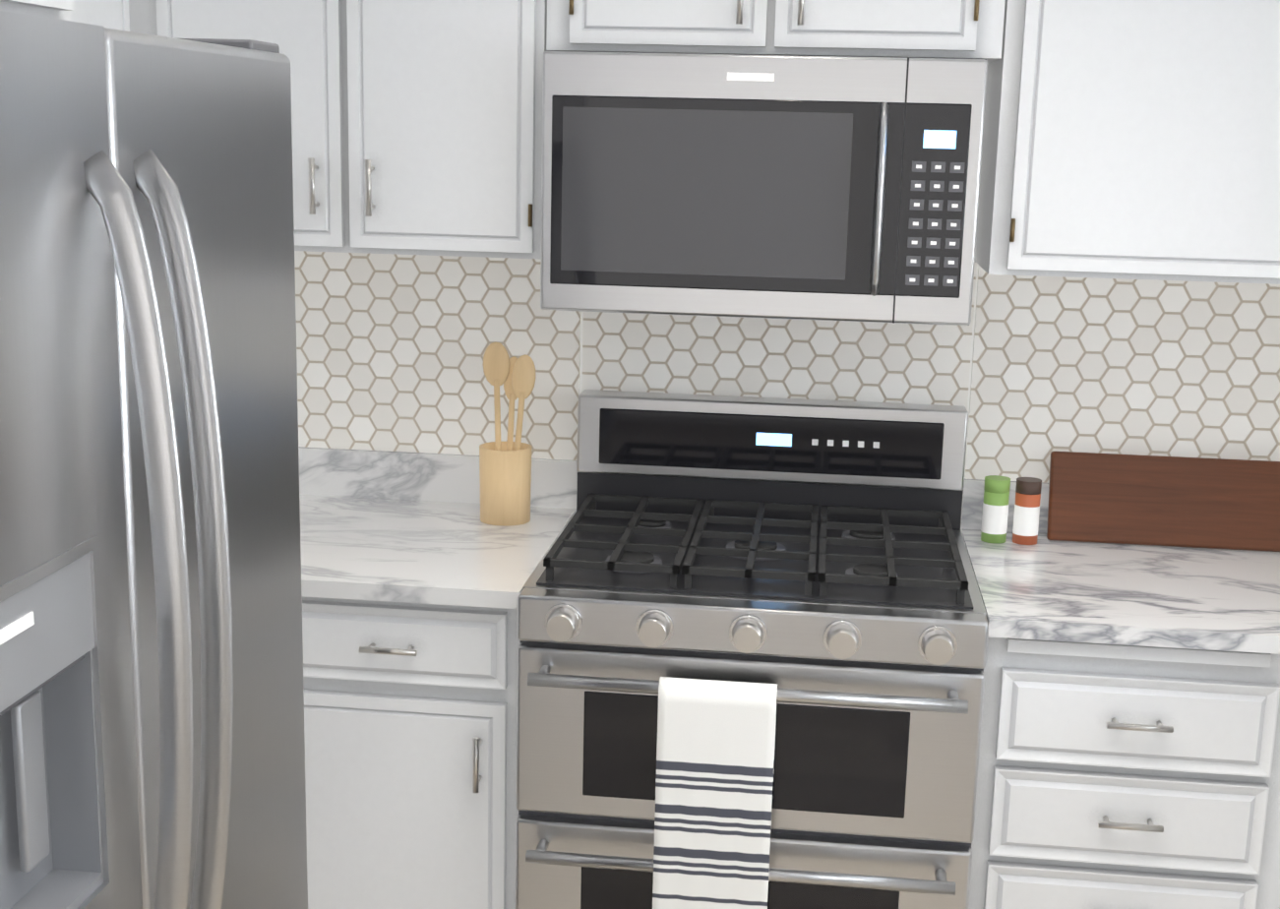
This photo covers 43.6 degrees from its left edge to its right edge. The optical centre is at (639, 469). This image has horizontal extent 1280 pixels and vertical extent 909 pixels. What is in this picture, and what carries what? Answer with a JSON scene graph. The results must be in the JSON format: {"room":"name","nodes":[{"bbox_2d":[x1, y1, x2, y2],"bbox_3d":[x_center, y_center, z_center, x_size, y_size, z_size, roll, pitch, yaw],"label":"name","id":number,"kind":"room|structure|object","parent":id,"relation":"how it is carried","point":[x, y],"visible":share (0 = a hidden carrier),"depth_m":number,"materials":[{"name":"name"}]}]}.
{"room":"kitchen","nodes":[
{"label":"kitchen","id":0,"kind":"room"},
{"bbox_2d":[579,263,978,474],"bbox_3d":[-0.219,-0.775,3.243,4.650,3.500,0.140,3,12,6],"label":"wall","id":1,"kind":"structure","parent":0,"point":[971,356],"depth_m":3.19,"materials":[{"name":"paint"}]},
{"bbox_2d":[128,0,547,258],"bbox_3d":[-0.679,-0.818,3.030,1.055,0.780,0.364,3,12,6],"label":"upper cabinet","id":2,"kind":"object","parent":1,"relation":"attached to","point":[416,125],"visible":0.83,"depth_m":2.89,"materials":[{"name":"paint"}]},
{"bbox_2d":[546,0,1005,64],"bbox_3d":[0.248,-0.962,2.885,0.796,0.424,0.364,3,12,6],"label":"upper cabinet","id":3,"kind":"object","parent":1,"relation":"attached to","point":[947,29],"visible":1,"depth_m":2.78,"materials":[{"name":"paint"}]},
{"bbox_2d":[540,50,987,325],"bbox_3d":[0.222,-0.516,2.927,0.756,0.458,0.445,3,12,6],"label":"over-the-range microwave","id":4,"kind":"object","parent":3,"relation":"attached to","point":[821,188],"visible":1,"depth_m":2.76,"materials":[{"name":"grey metal"}]},
{"bbox_2d":[294,250,1279,483],"bbox_3d":[0.311,0.250,2.008,2.718,0.833,2.548,3,12,6],"label":"backsplash panel","id":5,"kind":"object","parent":1,"relation":"attached to","point":[391,348],"visible":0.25,"depth_m":3.21,"materials":[{"name":"white tile"}]},
{"bbox_2d":[975,0,1279,284],"bbox_3d":[1.226,-0.749,2.809,1.175,0.828,0.364,3,12,6],"label":"upper cabinet","id":6,"kind":"object","parent":1,"relation":"attached to","point":[1131,139],"visible":0.95,"depth_m":2.75,"materials":[{"name":"paint"}]},
{"bbox_3d":[-0.610,1.602,0.579,4.700,0.060,6.500,3,12,6],"label":"floor","id":7,"kind":"structure","parent":0,"visible":0},
{"bbox_2d":[0,10,307,908],"bbox_3d":[-0.915,0.397,1.816,0.969,1.767,0.932,3,12,6],"label":"fridge","id":8,"kind":"object","parent":7,"relation":"on","point":[152,721],"visible":1,"depth_m":1.61,"materials":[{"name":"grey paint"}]},
{"bbox_2d":[302,596,520,908],"bbox_3d":[-0.405,0.588,3.141,0.458,0.868,0.652,3,12,6],"label":"base cabinet","id":9,"kind":"object","parent":7,"relation":"on","point":[410,738],"visible":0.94,"depth_m":2.83,"materials":[{"name":"paint"}]},
{"bbox_2d":[515,389,988,908],"bbox_3d":[0.207,0.492,2.983,0.770,1.150,0.747,3,12,6],"label":"range","id":10,"kind":"object","parent":7,"relation":"on","point":[811,559],"visible":1,"depth_m":2.69,"materials":[{"name":"grey metal"}]},
{"bbox_2d":[652,676,777,908],"bbox_3d":[0.121,0.573,2.635,0.190,0.471,0.041,3,12,6],"label":"towel","id":11,"kind":"object","parent":10,"relation":"hanging from","point":[714,771],"visible":1,"depth_m":2.61,"materials":[{"name":"white fabric"}]},
{"bbox_2d":[968,636,1279,908],"bbox_3d":[0.873,0.650,2.996,0.550,0.868,0.652,3,12,6],"label":"drawer bank","id":12,"kind":"object","parent":7,"relation":"on","point":[1117,776],"visible":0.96,"depth_m":2.68,"materials":[{"name":"paint"}]},
{"bbox_3d":[-0.942,0.558,3.219,0.622,0.868,0.617,3,12,6],"label":"base cabinet","id":13,"kind":"object","parent":7,"relation":"on","visible":0},
{"bbox_2d":[298,446,577,609],"bbox_3d":[-0.703,0.082,3.078,1.083,0.130,0.643,3,12,6],"label":"countertop","id":14,"kind":"structure","parent":13,"relation":"on","point":[395,526],"depth_m":3.12,"materials":[{"name":"stone"}]},
{"bbox_2d":[479,341,535,526],"bbox_3d":[-0.263,-0.074,3.178,0.112,0.353,0.120,3,12,6],"label":"utensil holder","id":15,"kind":"object","parent":14,"relation":"on","point":[505,474],"visible":1,"depth_m":3.16,"materials":[{"name":"brown wood"}]},
{"bbox_3d":[1.315,0.890,1.914,0.640,0.868,1.043,3,12,6],"label":"base cabinet","id":16,"kind":"object","parent":7,"relation":"on","visible":0},
{"bbox_2d":[960,478,1279,654],"bbox_3d":[0.850,0.157,2.902,0.480,0.130,0.643,3,12,6],"label":"countertop","id":17,"kind":"structure","parent":16,"relation":"on","point":[1044,588],"depth_m":2.58,"materials":[{"name":"stone"}]},
{"bbox_2d":[980,475,1010,543],"bbox_3d":[0.694,0.077,3.124,0.049,0.125,0.049,3,12,6],"label":"spice jar","id":18,"kind":"object","parent":17,"relation":"on","point":[997,488],"visible":1,"depth_m":3.11,"materials":[{"name":"green"}]},
{"bbox_2d":[1012,477,1041,545],"bbox_3d":[0.753,0.080,3.117,0.049,0.125,0.049,3,12,6],"label":"spice jar","id":19,"kind":"object","parent":17,"relation":"on","point":[1026,514],"visible":1,"depth_m":3.10,"materials":[{"name":"brown"}]},
{"bbox_2d":[1046,451,1279,551],"bbox_3d":[1.114,0.065,3.108,0.627,0.171,0.057,3,12,6],"label":"cutting board","id":20,"kind":"object","parent":17,"relation":"on","point":[1171,501],"visible":0.9,"depth_m":3.11,"materials":[{"name":"brown wood"}]},
{"bbox_3d":[-2.192,0.209,0.431,1.260,2.650,6.200,3,12,6],"label":"wall","id":21,"kind":"structure","parent":0,"visible":0},
{"bbox_2d":[0,0,74,21],"bbox_3d":[-1.052,-0.699,1.600,0.648,0.415,0.935,3,12,6],"label":"upper cabinet","id":22,"kind":"object","parent":21,"relation":"attached to","point":[57,9],"visible":0.67,"depth_m":1.97,"materials":[{"name":"paint"}]},
{"bbox_2d":[70,0,129,31],"bbox_3d":[-1.099,-0.717,2.509,0.348,0.780,0.821,3,12,6],"label":"upper cabinet","id":23,"kind":"object","parent":21,"relation":"attached to","point":[111,14],"depth_m":2.77,"materials":[{"name":"paint"}]}
]}

